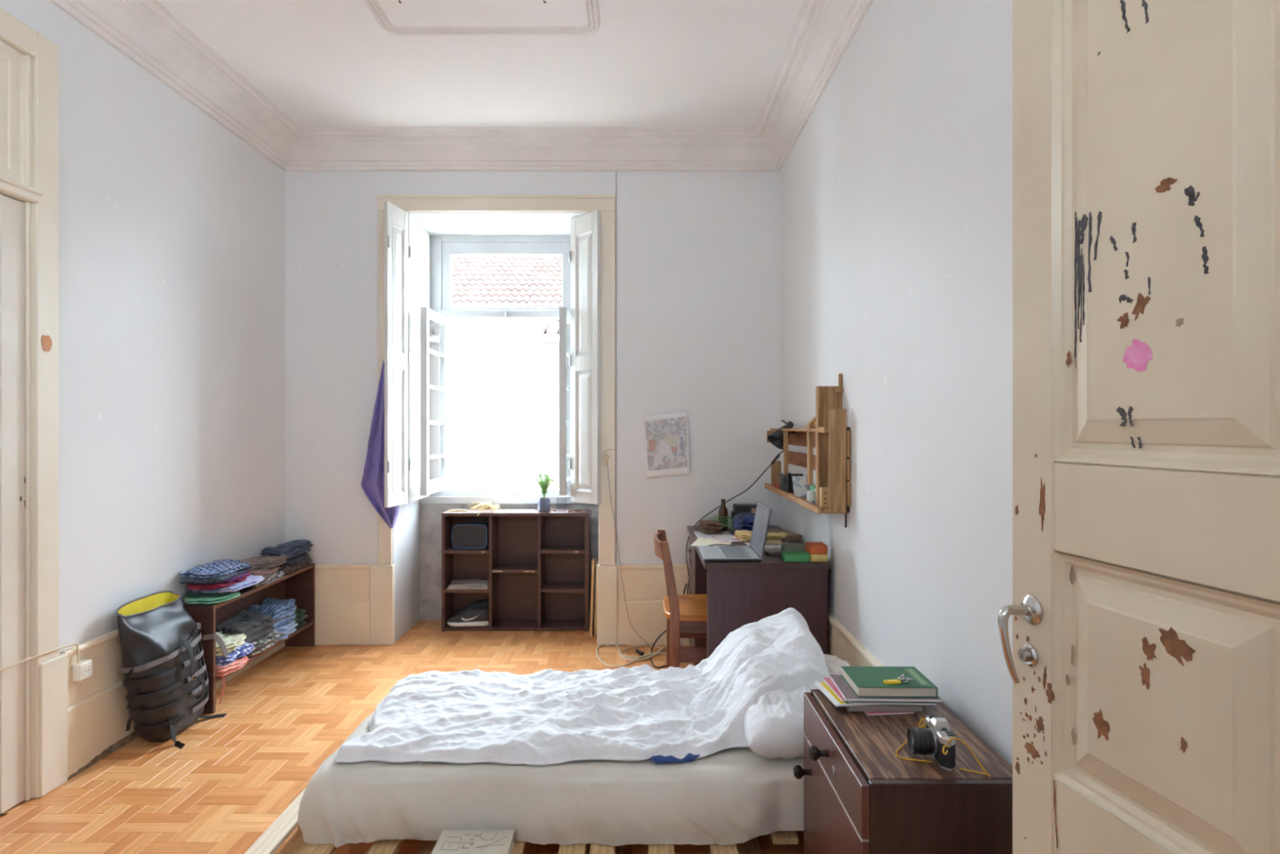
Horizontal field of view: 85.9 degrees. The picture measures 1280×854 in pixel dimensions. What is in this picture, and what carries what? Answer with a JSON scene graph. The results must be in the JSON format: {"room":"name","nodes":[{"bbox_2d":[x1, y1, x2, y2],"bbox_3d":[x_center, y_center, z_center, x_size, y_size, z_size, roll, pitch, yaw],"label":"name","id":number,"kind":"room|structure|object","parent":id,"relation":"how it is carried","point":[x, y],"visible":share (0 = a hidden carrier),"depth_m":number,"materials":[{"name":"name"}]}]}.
{"room":"bedroom","nodes":[
{"label":"bedroom","id":0,"kind":"room"},
{"bbox_2d":[0,0,284,653],"bbox_3d":[-2.445,-0.225,1.875,0.300,3.450,5.150,0,0,0],"label":"wall","id":1,"kind":"structure","parent":0,"point":[171,225],"depth_m":3.25,"materials":[{"name":"paint"}]},
{"bbox_2d":[0,194,25,813],"bbox_3d":[-2.318,0.278,2.144,0.041,2.232,0.858,0,0,0],"label":"door","id":2,"kind":"structure","parent":1,"relation":"in","point":[12,478],"depth_m":2.51,"materials":[{"name":"paint"}]},
{"bbox_2d":[0,7,67,800],"bbox_3d":[-2.308,-0.045,2.161,0.094,2.890,1.122,0,0,0],"label":"trim","id":3,"kind":"structure","parent":1,"relation":"attached to","point":[29,81],"depth_m":2.60,"materials":[{"name":"beige paint"}]},
{"bbox_2d":[0,642,79,671],"bbox_3d":[-2.264,0.903,2.340,0.014,0.098,0.879,0,0,0],"label":"cable","id":4,"kind":"object","parent":1,"relation":"attached to","point":[73,643],"visible":1,"depth_m":2.63,"materials":[{"name":"beige plastic"}]},
{"bbox_2d":[71,659,92,681],"bbox_3d":[-2.261,0.987,2.791,0.037,0.070,0.068,0,0,0],"label":"wall socket","id":5,"kind":"object","parent":1,"relation":"attached to","point":[82,670],"visible":1,"depth_m":2.77,"materials":[{"name":"white plastic"}]},
{"bbox_2d":[59,628,284,779],"bbox_3d":[-2.281,1.144,3.586,0.027,0.512,1.728,0,0,0],"label":"baseboard","id":6,"kind":"structure","parent":1,"relation":"attached to","point":[98,714],"depth_m":2.89,"materials":[{"name":"paint"}]},
{"bbox_2d":[48,0,301,170],"bbox_3d":[-2.195,-1.754,1.875,0.200,0.197,5.150,0,0,0],"label":"trim","id":7,"kind":"structure","parent":1,"relation":"attached to","point":[145,32],"depth_m":3.35,"materials":[{"name":"paint"}]},
{"bbox_2d":[0,620,804,853],"bbox_3d":[-0.694,1.460,2.185,3.803,0.120,5.770,0,0,0],"label":"floor","id":8,"kind":"structure","parent":0,"point":[234,774],"depth_m":2.93,"materials":[{"name":"brown"}]},
{"bbox_2d":[115,590,228,748],"bbox_3d":[-2.123,1.086,3.151,0.266,0.644,0.526,0,0,0],"label":"backpack","id":9,"kind":"object","parent":8,"relation":"on","point":[166,680],"visible":1,"depth_m":3.04,"materials":[{"name":"black"}]},
{"bbox_2d":[183,563,315,713],"bbox_3d":[-2.175,1.137,3.886,0.182,0.527,1.052,0,0,0],"label":"bookcase","id":10,"kind":"object","parent":8,"relation":"on","point":[299,585],"visible":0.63,"depth_m":3.97,"materials":[{"name":"wood"}]},
{"bbox_2d":[183,591,240,604],"bbox_3d":[-2.162,0.856,3.471,0.218,0.035,0.211,0,0,-3],"label":"shirt","id":11,"kind":"object","parent":10,"relation":"on","point":[206,600],"visible":0.66,"depth_m":3.40,"materials":[{"name":"green fabric"}]},
{"bbox_2d":[186,590,232,597],"bbox_3d":[-2.178,0.835,3.541,0.210,0.032,0.295,0,0,-1],"label":"shirt","id":12,"kind":"object","parent":11,"relation":"on","point":[191,593],"visible":0.4,"depth_m":3.42,"materials":[{"name":"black fabric"}]},
{"bbox_2d":[191,574,263,592],"bbox_3d":[-2.145,0.810,3.592,0.256,0.043,0.345,0,0,3],"label":"shirt","id":13,"kind":"object","parent":12,"relation":"on","point":[251,580],"visible":0.52,"depth_m":3.51,"materials":[{"name":"purple fabric"}]},
{"bbox_2d":[186,573,250,590],"bbox_3d":[-2.182,0.792,3.553,0.224,0.034,0.327,0,0,-2],"label":"shirt","id":14,"kind":"object","parent":13,"relation":"on","point":[222,584],"visible":0.5,"depth_m":3.43,"materials":[{"name":"fabric"}]},
{"bbox_2d":[189,570,249,584],"bbox_3d":[-2.175,0.775,3.571,0.226,0.026,0.302,0,0,0],"label":"shirt","id":15,"kind":"object","parent":14,"relation":"on","point":[246,573],"visible":0.23,"depth_m":3.53,"materials":[{"name":"fabric"}]},
{"bbox_2d":[177,568,248,583],"bbox_3d":[-2.181,0.756,3.549,0.221,0.034,0.376,0,0,-2],"label":"shirt","id":16,"kind":"object","parent":15,"relation":"on","point":[184,580],"visible":0.56,"depth_m":3.40,"materials":[{"name":"fabric"}]},
{"bbox_2d":[180,559,250,577],"bbox_3d":[-2.181,0.727,3.561,0.211,0.051,0.351,0,0,2],"label":"shirt","id":17,"kind":"object","parent":16,"relation":"on","point":[220,567],"visible":1,"depth_m":3.50,"materials":[{"name":"blue fabric"}]},
{"bbox_2d":[215,655,248,676],"bbox_3d":[-2.158,1.208,3.497,0.276,0.061,0.254,0,0,-6],"label":"shirt","id":18,"kind":"object","parent":10,"relation":"on","point":[220,670],"visible":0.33,"depth_m":3.45,"materials":[{"name":"pink fabric"}]},
{"bbox_2d":[215,641,254,666],"bbox_3d":[-2.160,1.159,3.537,0.248,0.071,0.324,0,0,0],"label":"shirt","id":19,"kind":"object","parent":18,"relation":"on","point":[246,648],"visible":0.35,"depth_m":3.50,"materials":[{"name":"blue fabric"}]},
{"bbox_2d":[215,631,246,656],"bbox_3d":[-2.163,1.103,3.507,0.229,0.080,0.288,0,0,-6],"label":"shirt","id":20,"kind":"object","parent":19,"relation":"on","point":[231,641],"visible":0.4,"depth_m":3.52,"materials":[{"name":"beige fabric"}]},
{"bbox_2d":[245,629,279,656],"bbox_3d":[-2.168,1.194,3.811,0.236,0.088,0.316,0,0,0],"label":"shirt","id":21,"kind":"object","parent":10,"relation":"on","point":[260,645],"visible":0.25,"depth_m":3.79,"materials":[{"name":"grey fabric"}]},
{"bbox_2d":[215,608,275,643],"bbox_3d":[-2.164,1.100,3.777,0.205,0.152,0.402,0,0,-3],"label":"jacket","id":22,"kind":"object","parent":21,"relation":"on","point":[255,625],"visible":0.73,"depth_m":3.75,"materials":[{"name":"black fabric"}]},
{"bbox_2d":[246,569,284,587],"bbox_3d":[-2.161,0.849,3.876,0.238,0.048,0.366,0,0,-1],"label":"shirt","id":23,"kind":"object","parent":10,"relation":"on","point":[277,575],"visible":0.27,"depth_m":3.83,"materials":[{"name":"grey fabric"}]},
{"bbox_2d":[248,566,279,577],"bbox_3d":[-2.174,0.811,3.868,0.214,0.051,0.317,0,0,-6],"label":"shirt","id":24,"kind":"object","parent":23,"relation":"on","point":[266,572],"visible":0.39,"depth_m":3.81,"materials":[{"name":"fabric"}]},
{"bbox_2d":[239,554,288,570],"bbox_3d":[-2.187,0.776,3.920,0.199,0.062,0.362,0,0,6],"label":"trousers","id":25,"kind":"object","parent":24,"relation":"on","point":[264,562],"visible":0.7,"depth_m":3.90,"materials":[{"name":"beige fabric"}]},
{"bbox_2d":[274,619,297,640],"bbox_3d":[-2.159,1.195,4.055,0.246,0.086,0.280,0,0,0],"label":"shirt","id":26,"kind":"object","parent":10,"relation":"on","point":[285,630],"visible":0.33,"depth_m":3.99,"materials":[{"name":"blue fabric"}]},
{"bbox_2d":[247,597,297,629],"bbox_3d":[-2.165,1.098,4.054,0.220,0.148,0.282,0,0,6],"label":"jeans","id":27,"kind":"object","parent":26,"relation":"on","point":[282,611],"visible":0.58,"depth_m":4.01,"materials":[{"name":"fabric"}]},
{"bbox_2d":[276,557,312,573],"bbox_3d":[-2.174,0.845,4.223,0.223,0.057,0.349,0,0,0],"label":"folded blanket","id":28,"kind":"object","parent":10,"relation":"on","point":[286,568],"visible":0.45,"depth_m":4.15,"materials":[{"name":"brown fabric"}]},
{"bbox_2d":[280,552,310,564],"bbox_3d":[-2.173,0.807,4.234,0.221,0.049,0.317,0,0,-3],"label":"trousers","id":29,"kind":"object","parent":28,"relation":"on","point":[296,559],"visible":0.43,"depth_m":4.18,"materials":[{"name":"grey fabric"}]},
{"bbox_2d":[260,539,313,559],"bbox_3d":[-2.179,0.749,4.237,0.199,0.088,0.325,0,0,5],"label":"jeans","id":30,"kind":"object","parent":29,"relation":"on","point":[291,548],"visible":0.89,"depth_m":4.17,"materials":[{"name":"fabric"}]},
{"bbox_2d":[293,608,307,628],"bbox_3d":[-2.170,1.171,4.233,0.217,0.135,0.164,0,0,0],"label":"shirt","id":31,"kind":"object","parent":10,"relation":"on","point":[300,616],"visible":0.28,"depth_m":4.23,"materials":[{"name":"green fabric"}]},
{"bbox_2d":[244,786,591,853],"bbox_3d":[-0.672,1.335,2.400,1.015,0.130,1.080,0,0,0],"label":"wooden pallet","id":32,"kind":"object","parent":8,"relation":"on","point":[276,834],"visible":0.02,"depth_m":2.13,"materials":[{"name":"brown wood"}]},
{"bbox_2d":[431,829,515,853],"bbox_3d":[-0.490,1.247,1.982,0.219,0.045,0.224,0,0,0],"label":"book","id":33,"kind":"object","parent":32,"relation":"on","point":[450,841],"visible":1,"depth_m":2.04,"materials":[{"name":"beige paper"}]},
{"bbox_2d":[441,509,591,631],"bbox_3d":[-0.855,0.995,4.817,1.008,0.811,0.215,0,0,0],"label":"cube shelf","id":34,"kind":"object","parent":8,"relation":"on","point":[536,565],"visible":0.89,"depth_m":4.92,"materials":[{"name":"wood"}]},
{"bbox_2d":[446,586,488,589],"bbox_3d":[-1.190,1.110,4.815,0.286,0.004,0.198,0,0,0],"label":"magazine","id":35,"kind":"object","parent":34,"relation":"on","point":[488,586],"visible":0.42,"depth_m":4.72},
{"bbox_2d":[466,586,487,588],"bbox_3d":[-1.180,1.105,4.815,0.260,0.004,0.180,0,0,3],"label":"magazine","id":36,"kind":"object","parent":35,"relation":"on","point":[477,587],"visible":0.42,"depth_m":4.72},
{"bbox_2d":[448,582,488,587],"bbox_3d":[-1.185,1.100,4.815,0.270,0.004,0.180,0,0,-3],"label":"magazine","id":37,"kind":"object","parent":36,"relation":"on","point":[487,584],"visible":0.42,"depth_m":4.73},
{"bbox_2d":[447,583,483,586],"bbox_3d":[-1.200,1.095,4.815,0.240,0.004,0.170,0,0,5],"label":"magazine","id":38,"kind":"object","parent":37,"relation":"on","point":[450,584],"visible":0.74,"depth_m":4.73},
{"bbox_2d":[449,579,488,586],"bbox_3d":[-1.190,1.090,4.815,0.250,0.004,0.170,0,0,-6],"label":"magazine","id":39,"kind":"object","parent":38,"relation":"on","point":[483,582],"visible":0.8,"depth_m":4.76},
{"bbox_2d":[449,578,480,585],"bbox_3d":[-1.220,1.085,4.815,0.200,0.004,0.160,0,0,-11],"label":"magazine","id":40,"kind":"object","parent":39,"relation":"on","point":[468,581],"visible":1,"depth_m":4.79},
{"bbox_2d":[447,607,488,626],"bbox_3d":[-1.188,1.313,4.765,0.280,0.121,0.098,0,0,-1],"label":"sneaker","id":41,"kind":"object","parent":34,"relation":"on","point":[476,616],"visible":0.98,"depth_m":4.73,"materials":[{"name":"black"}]},
{"bbox_2d":[450,522,488,548],"bbox_3d":[-1.183,0.759,4.832,0.253,0.172,0.137,0,0,0],"label":"tub","id":42,"kind":"object","parent":34,"relation":"on","point":[464,535],"visible":0.98,"depth_m":4.77,"materials":[{"name":"grey"}]},
{"bbox_2d":[451,600,488,616],"bbox_3d":[-1.186,1.296,4.862,0.284,0.145,0.098,0,0,-3],"label":"sneaker","id":43,"kind":"object","parent":34,"relation":"on","point":[481,603],"visible":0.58,"depth_m":4.84,"materials":[{"name":"black"}]},
{"bbox_2d":[467,501,499,515],"bbox_3d":[-1.087,0.564,4.794,0.206,0.090,0.147,0,0,-29],"label":"dried grass","id":44,"kind":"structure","parent":34,"relation":"on","point":[491,507],"depth_m":4.78,"materials":[{"name":"plant"}]},
{"bbox_2d":[534,471,555,512],"bbox_3d":[-0.661,0.449,4.785,0.134,0.280,0.172,0,0,17],"label":"potted plant","id":45,"kind":"object","parent":34,"relation":"on","point":[544,503],"visible":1,"depth_m":4.76,"materials":[{"name":"green plant"}]},
{"bbox_2d":[589,558,595,635],"bbox_3d":[-0.321,1.150,4.650,0.031,0.500,0.100,0,0,0],"label":"board","id":46,"kind":"object","parent":8,"relation":"on","point":[593,559],"visible":1,"depth_m":4.60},
{"bbox_2d":[595,639,682,666],"bbox_3d":[-0.001,1.385,4.239,0.547,0.040,0.450,0,0,0],"label":"lead","id":47,"kind":"object","parent":8,"relation":"on","point":[637,658],"visible":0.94,"depth_m":4.20,"materials":[{"name":"beige"}]},
{"bbox_2d":[653,529,706,668],"bbox_3d":[0.320,0.987,3.640,0.494,0.826,0.444,0,0,0],"label":"wooden chair","id":48,"kind":"object","parent":8,"relation":"on","point":[686,615],"visible":0.6,"depth_m":3.43,"materials":[{"name":"brown wood"}]},
{"bbox_2d":[589,830,798,853],"bbox_3d":[0.357,1.335,2.400,1.015,0.130,1.080,0,0,0],"label":"wooden pallet","id":49,"kind":"object","parent":8,"relation":"on","point":[752,846],"visible":0.02,"depth_m":2.09,"materials":[{"name":"brown wood"}]},
{"bbox_2d":[297,710,804,847],"bbox_3d":[-0.092,1.164,2.494,1.921,0.206,0.857,0,0,0],"label":"mattress","id":50,"kind":"object","parent":49,"relation":"on","point":[731,796],"visible":0.35,"depth_m":2.10,"materials":[{"name":"fabric"}]},
{"bbox_2d":[333,607,829,765],"bbox_3d":[-0.127,0.906,2.540,1.754,0.308,0.778,0,0,0],"label":"duvet","id":51,"kind":"object","parent":50,"relation":"on","point":[544,717],"visible":0.96,"depth_m":2.44,"materials":[{"name":"white fabric"}]},
{"bbox_2d":[648,752,699,763],"bbox_3d":[0.105,1.052,2.237,0.190,0.021,0.140,0,0,-3],"label":"cloth","id":52,"kind":"object","parent":50,"relation":"on","point":[690,757],"visible":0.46,"depth_m":2.18,"materials":[{"name":"blue"}]},
{"bbox_2d":[730,675,824,759],"bbox_3d":[0.520,0.981,2.455,0.380,0.222,0.660,0,0,-1],"label":"pillow","id":53,"kind":"object","parent":50,"relation":"on","point":[773,725],"visible":0.37,"depth_m":2.17,"materials":[{"name":"white fabric"}]},
{"bbox_2d":[824,653,849,677],"bbox_3d":[0.745,1.003,2.700,0.220,0.170,0.400,0,0,-9],"label":"pillow","id":54,"kind":"object","parent":50,"relation":"on","point":[833,664],"visible":0.16,"depth_m":2.71,"materials":[{"name":"fabric"}]},
{"bbox_2d":[687,525,831,666],"bbox_3d":[0.585,1.015,3.791,0.598,0.770,1.208,0,0,0],"label":"desk","id":55,"kind":"object","parent":8,"relation":"on","point":[739,593],"visible":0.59,"depth_m":3.20,"materials":[{"name":"brown wood"}]},
{"bbox_2d":[690,537,732,546],"bbox_3d":[0.395,0.627,3.735,0.200,0.001,0.260,0,0,14],"label":"paper sheet","id":56,"kind":"object","parent":55,"relation":"on","point":[700,541],"visible":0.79,"depth_m":3.73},
{"bbox_2d":[693,531,732,538],"bbox_3d":[0.430,0.628,3.985,0.210,0.001,0.300,0,0,-2],"label":"paper sheet","id":57,"kind":"object","parent":55,"relation":"on","point":[699,534],"visible":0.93,"depth_m":4.02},
{"bbox_2d":[697,519,724,533],"bbox_3d":[0.418,0.586,4.063,0.153,0.082,0.139,0,0,-11],"label":"paper bag","id":58,"kind":"object","parent":57,"relation":"on","point":[708,526],"visible":1,"depth_m":4.02,"materials":[{"name":"paper"}]},
{"bbox_2d":[718,498,728,528],"bbox_3d":[0.515,0.537,4.260,0.059,0.184,0.058,0,0,0],"label":"beer bottle","id":59,"kind":"object","parent":55,"relation":"on","point":[722,512],"visible":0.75,"depth_m":4.24,"materials":[{"name":"orange glass"}]},
{"bbox_2d":[711,535,746,542],"bbox_3d":[0.500,0.626,3.860,0.150,0.001,0.210,0,0,-9],"label":"flyer","id":60,"kind":"object","parent":55,"relation":"on","point":[721,538],"visible":0.79,"depth_m":3.86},
{"bbox_2d":[697,501,772,561],"bbox_3d":[0.456,0.504,3.374,0.319,0.247,0.343,0,0,0],"label":"laptop","id":61,"kind":"object","parent":55,"relation":"on","point":[753,552],"visible":1,"depth_m":3.32,"materials":[{"name":"grey"}]},
{"bbox_2d":[733,529,751,540],"bbox_3d":[0.601,0.606,3.864,0.132,0.046,0.181,0,0,-17],"label":"wrapper","id":62,"kind":"object","parent":55,"relation":"on","point":[744,535],"visible":0.64,"depth_m":3.83,"materials":[{"name":"plastic"}]},
{"bbox_2d":[732,511,755,531],"bbox_3d":[0.633,0.572,4.101,0.177,0.114,0.161,0,0,-6],"label":"bag","id":63,"kind":"object","parent":55,"relation":"on","point":[741,521],"visible":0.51,"depth_m":4.05,"materials":[{"name":"fabric"}]},
{"bbox_2d":[731,503,757,522],"bbox_3d":[0.660,0.559,4.317,0.169,0.142,0.116,0,0,0],"label":"box","id":64,"kind":"object","parent":55,"relation":"on","point":[737,508],"visible":0.45,"depth_m":4.26,"materials":[{"name":"grey"}]},
{"bbox_2d":[724,419,795,502],"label":"lamp","id":65,"kind":"object","parent":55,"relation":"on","point":[775,437],"depth_m":3.93,"materials":[{"name":"grey"}]},
{"bbox_2d":[767,529,801,541],"bbox_3d":[0.800,0.614,3.900,0.150,0.030,0.210,0,0,-14],"label":"book","id":66,"kind":"object","parent":55,"relation":"on","point":[791,535],"visible":0.43,"depth_m":3.81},
{"bbox_2d":[781,542,804,551],"bbox_3d":[0.740,0.599,3.331,0.100,0.062,0.078,0,0,0],"label":"sponge","id":67,"kind":"object","parent":55,"relation":"on","point":[784,546],"visible":0.52,"depth_m":3.29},
{"bbox_2d":[781,551,809,561],"bbox_3d":[0.732,0.611,3.245,0.120,0.038,0.080,0,0,0],"label":"sponge","id":68,"kind":"object","parent":55,"relation":"on","point":[786,556],"visible":1,"depth_m":3.21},
{"bbox_2d":[806,551,827,561],"bbox_3d":[0.836,0.612,3.252,0.080,0.036,0.097,0,0,0],"label":"sponge","id":69,"kind":"object","parent":55,"relation":"on","point":[813,557],"visible":0.71,"depth_m":3.20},
{"bbox_2d":[804,542,827,554],"bbox_3d":[0.836,0.573,3.260,0.083,0.042,0.100,0,0,0],"label":"sponge","id":70,"kind":"object","parent":69,"relation":"on","point":[813,548],"visible":1,"depth_m":3.21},
{"bbox_2d":[793,688,1012,853],"bbox_3d":[0.664,1.100,1.827,0.431,0.600,0.557,0,0,0],"label":"nightstand","id":71,"kind":"object","parent":8,"relation":"on","point":[860,797],"visible":0.89,"depth_m":1.61,"materials":[{"name":"brown wood"}]},
{"bbox_2d":[844,704,923,711],"bbox_3d":[0.689,0.787,2.005,0.208,0.018,0.160,0,0,1],"label":"paperback","id":72,"kind":"object","parent":71,"relation":"on","point":[895,708],"visible":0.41,"depth_m":1.93,"materials":[{"name":"grey"}]},
{"bbox_2d":[814,681,877,706],"bbox_3d":[0.643,0.775,2.010,0.214,0.005,0.170,0,0,-6],"label":"magazine","id":73,"kind":"object","parent":72,"relation":"on","point":[823,686],"visible":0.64,"depth_m":1.97,"materials":[{"name":"white paper"}]},
{"bbox_2d":[852,700,935,705],"bbox_3d":[0.713,0.770,2.000,0.225,0.005,0.170,0,0,2],"label":"magazine","id":74,"kind":"object","parent":73,"relation":"on","point":[929,703],"visible":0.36,"depth_m":1.92,"materials":[{"name":"white paper"}]},
{"bbox_2d":[822,677,859,701],"bbox_3d":[0.675,0.764,2.015,0.230,0.005,0.170,0,0,-3],"label":"magazine","id":75,"kind":"object","parent":74,"relation":"on","point":[828,681],"visible":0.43,"depth_m":2.01,"materials":[{"name":"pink paper"}]},
{"bbox_2d":[830,674,941,702],"bbox_3d":[0.707,0.757,2.000,0.263,0.008,0.180,0,0,2],"label":"magazine","id":76,"kind":"object","parent":75,"relation":"on","point":[843,687],"visible":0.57,"depth_m":1.92,"materials":[{"name":"white paper"}]},
{"bbox_2d":[840,666,937,697],"bbox_3d":[0.719,0.738,1.998,0.221,0.029,0.167,0,0,1],"label":"book","id":77,"kind":"object","parent":76,"relation":"on","point":[864,681],"visible":1,"depth_m":1.95,"materials":[{"name":"green paper"}]},
{"bbox_2d":[883,674,913,684],"bbox_3d":[0.732,0.717,1.949,0.086,0.014,0.038,0,0,-27],"label":"keys","id":78,"kind":"object","parent":77,"relation":"on","point":[900,679],"visible":1,"depth_m":1.94,"materials":[{"name":"yellow"}]},
{"bbox_2d":[864,711,914,715],"bbox_3d":[0.693,0.798,1.988,0.135,0.003,0.145,0,0,-6],"label":"booklet","id":79,"kind":"object","parent":71,"relation":"on","point":[868,713],"visible":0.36,"depth_m":1.92,"materials":[{"name":"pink paper"}]},
{"bbox_2d":[895,713,990,776],"bbox_3d":[0.705,0.754,1.643,0.140,0.091,0.196,0,0,-20],"label":"film camera","id":80,"kind":"object","parent":71,"relation":"on","point":[937,740],"visible":1,"depth_m":1.64,"materials":[{"name":"plastic"}]},
{"bbox_2d":[156,0,803,127],"bbox_3d":[-0.694,-1.950,2.325,3.803,0.200,6.050,0,0,0],"label":"ceiling","id":81,"kind":"structure","parent":0,"point":[322,63],"depth_m":3.46,"materials":[{"name":"paint"}]},
{"bbox_2d":[363,0,599,35],"bbox_3d":[-0.690,-1.850,2.723,1.016,0.026,1.031,0,0,0],"label":"trim","id":82,"kind":"structure","parent":81,"relation":"attached to","point":[375,8],"depth_m":3.19,"materials":[{"name":"paint"}]},
{"bbox_2d":[284,171,780,639],"bbox_3d":[-0.694,-0.225,4.760,3.803,3.450,0.620,0,0,0],"label":"wall","id":83,"kind":"structure","parent":0,"point":[698,253],"depth_m":4.45,"materials":[{"name":"paint"}]},
{"bbox_2d":[315,564,371,644],"bbox_3d":[-2.015,1.144,4.437,0.560,0.512,0.026,0,0,0],"label":"baseboard","id":84,"kind":"structure","parent":83,"relation":"attached to","point":[342,591],"depth_m":4.42,"materials":[{"name":"paint"}]},
{"bbox_2d":[360,360,399,528],"bbox_3d":[-1.656,0.109,4.375,0.243,1.078,0.108,0,0,0],"label":"towel","id":85,"kind":"object","parent":83,"relation":"hanging from","point":[372,484],"visible":0.66,"depth_m":4.36,"materials":[{"name":"purple fabric"}]},
{"bbox_2d":[384,200,408,507],"bbox_3d":[-1.526,-0.444,4.320,0.034,1.876,0.244,0,0,12],"label":"window shutter","id":86,"kind":"object","parent":83,"relation":"attached to","point":[396,220],"visible":1,"depth_m":4.30,"materials":[{"name":"paint"}]},
{"bbox_2d":[369,194,617,644],"bbox_3d":[-0.940,-0.047,4.700,1.590,2.894,0.569,0,0,0],"label":"trim","id":87,"kind":"structure","parent":83,"relation":"attached to","point":[394,581],"depth_m":4.43,"materials":[{"name":"beige paint"}]},
{"bbox_2d":[418,235,586,503],"bbox_3d":[-0.932,-0.417,4.792,1.335,1.945,0.577,0,0,0],"label":"window","id":88,"kind":"structure","parent":83,"relation":"in","point":[433,320],"depth_m":4.99,"materials":[{"name":"white paint"}]},
{"bbox_2d":[408,213,429,502],"bbox_3d":[-1.508,-0.444,4.688,0.034,1.876,0.484,0,0,-2],"label":"window shutter","id":89,"kind":"object","parent":88,"relation":"attached to","point":[418,237],"visible":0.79,"depth_m":4.59,"materials":[{"name":"paint"}]},
{"bbox_2d":[568,209,600,504],"bbox_3d":[-0.361,-0.444,4.481,0.040,1.876,0.289,0,0,-43],"label":"window shutter","id":90,"kind":"object","parent":88,"relation":"attached to","point":[584,255],"visible":1,"depth_m":4.46,"materials":[{"name":"paint"}]},
{"bbox_2d":[284,127,780,171],"bbox_3d":[-0.694,-1.754,4.350,3.203,0.197,0.200,0,0,0],"label":"trim","id":91,"kind":"structure","parent":83,"relation":"attached to","point":[314,148],"depth_m":4.36,"materials":[{"name":"paint"}]},
{"bbox_2d":[615,171,616,563],"bbox_3d":[-0.154,-0.385,4.446,0.007,2.530,0.006,0,0,0],"label":"wire","id":92,"kind":"object","parent":83,"relation":"attached to","point":[615,171],"visible":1,"depth_m":4.44,"materials":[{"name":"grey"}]},
{"bbox_2d":[617,564,689,644],"bbox_3d":[0.382,1.144,4.437,1.053,0.512,0.026,0,0,0],"label":"baseboard","id":93,"kind":"structure","parent":83,"relation":"attached to","point":[644,585],"depth_m":4.43,"materials":[{"name":"paint"}]},
{"bbox_2d":[642,410,690,477],"bbox_3d":[0.170,0.111,4.436,0.309,0.433,0.021,0,0,3],"label":"poster","id":94,"kind":"object","parent":83,"relation":"attached to","point":[666,435],"visible":1,"depth_m":4.44,"materials":[{"name":"white paper"}]},
{"bbox_2d":[652,442,675,468],"bbox_3d":[0.153,0.183,4.438,0.152,0.170,0.005,0,0,1],"label":"print","id":95,"kind":"object","parent":94,"relation":"attached to","point":[663,453],"depth_m":4.44,"materials":[{"name":"white"}]},
{"bbox_2d":[663,435,678,445],"bbox_3d":[0.201,0.090,4.439,0.096,0.067,0.001,0,0,3],"label":"print","id":96,"kind":"object","parent":94,"relation":"on","point":[668,440],"depth_m":4.44,"materials":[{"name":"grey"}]},
{"bbox_2d":[780,0,1012,765],"bbox_3d":[1.058,-0.225,1.875,0.300,3.450,5.150,0,0,0],"label":"wall","id":97,"kind":"structure","parent":0,"point":[896,186],"depth_m":2.25,"materials":[{"name":"paint"}]},
{"bbox_2d":[764,373,850,527],"bbox_3d":[0.840,0.099,3.607,0.135,0.678,1.305,0,0,0],"label":"wall shelf","id":98,"kind":"object","parent":97,"relation":"attached to","point":[830,437],"visible":0.92,"depth_m":3.10,"materials":[{"name":"brown wood"}]},
{"bbox_2d":[779,472,791,492],"bbox_3d":[0.809,0.305,3.798,0.061,0.106,0.090,0,0,-20],"label":"camera","id":99,"kind":"object","parent":98,"relation":"on","point":[785,485],"visible":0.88,"depth_m":3.77,"materials":[{"name":"black"}]},
{"bbox_2d":[792,475,807,497],"bbox_3d":[0.822,0.307,3.531,0.066,0.106,0.071,0,0,0],"label":"booklet","id":100,"kind":"object","parent":98,"relation":"on","point":[800,488],"visible":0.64,"depth_m":3.53,"materials":[{"name":"paper"}]},
{"bbox_2d":[819,487,828,508],"bbox_3d":[0.816,0.313,3.050,0.032,0.090,0.040,0,0,0],"label":"block","id":101,"kind":"object","parent":98,"relation":"on","point":[824,491],"visible":0.93,"depth_m":3.03,"materials":[{"name":"beige wood"}]},
{"bbox_2d":[754,0,874,170],"bbox_3d":[0.808,-1.754,1.875,0.200,0.197,5.150,0,0,0],"label":"trim","id":102,"kind":"structure","parent":97,"relation":"attached to","point":[823,31],"depth_m":3.35,"materials":[{"name":"paint"}]},
{"bbox_2d":[828,611,884,666],"bbox_3d":[0.895,1.144,2.575,0.026,0.512,3.750,0,0,0],"label":"baseboard","id":103,"kind":"structure","parent":97,"relation":"attached to","point":[842,644],"depth_m":2.97,"materials":[{"name":"paint"}]},
{"bbox_2d":[997,0,1279,853],"bbox_3d":[0.767,0.166,1.052,0.115,2.452,0.610,0,0,-10],"label":"door","id":104,"kind":"structure","parent":97,"relation":"in","point":[1144,664],"depth_m":1.07,"materials":[{"name":"paint"}]},
{"label":"outside","id":105,"kind":"structure","parent":0,"visible":0},
{"bbox_3d":[0.000,4.450,22.575,60.000,0.100,34.850,0,0,0],"label":"ground","id":106,"kind":"structure","parent":105,"visible":0},
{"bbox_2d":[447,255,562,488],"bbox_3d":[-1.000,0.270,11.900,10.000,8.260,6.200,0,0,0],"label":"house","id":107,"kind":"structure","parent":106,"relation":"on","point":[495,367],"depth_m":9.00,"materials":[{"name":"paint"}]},
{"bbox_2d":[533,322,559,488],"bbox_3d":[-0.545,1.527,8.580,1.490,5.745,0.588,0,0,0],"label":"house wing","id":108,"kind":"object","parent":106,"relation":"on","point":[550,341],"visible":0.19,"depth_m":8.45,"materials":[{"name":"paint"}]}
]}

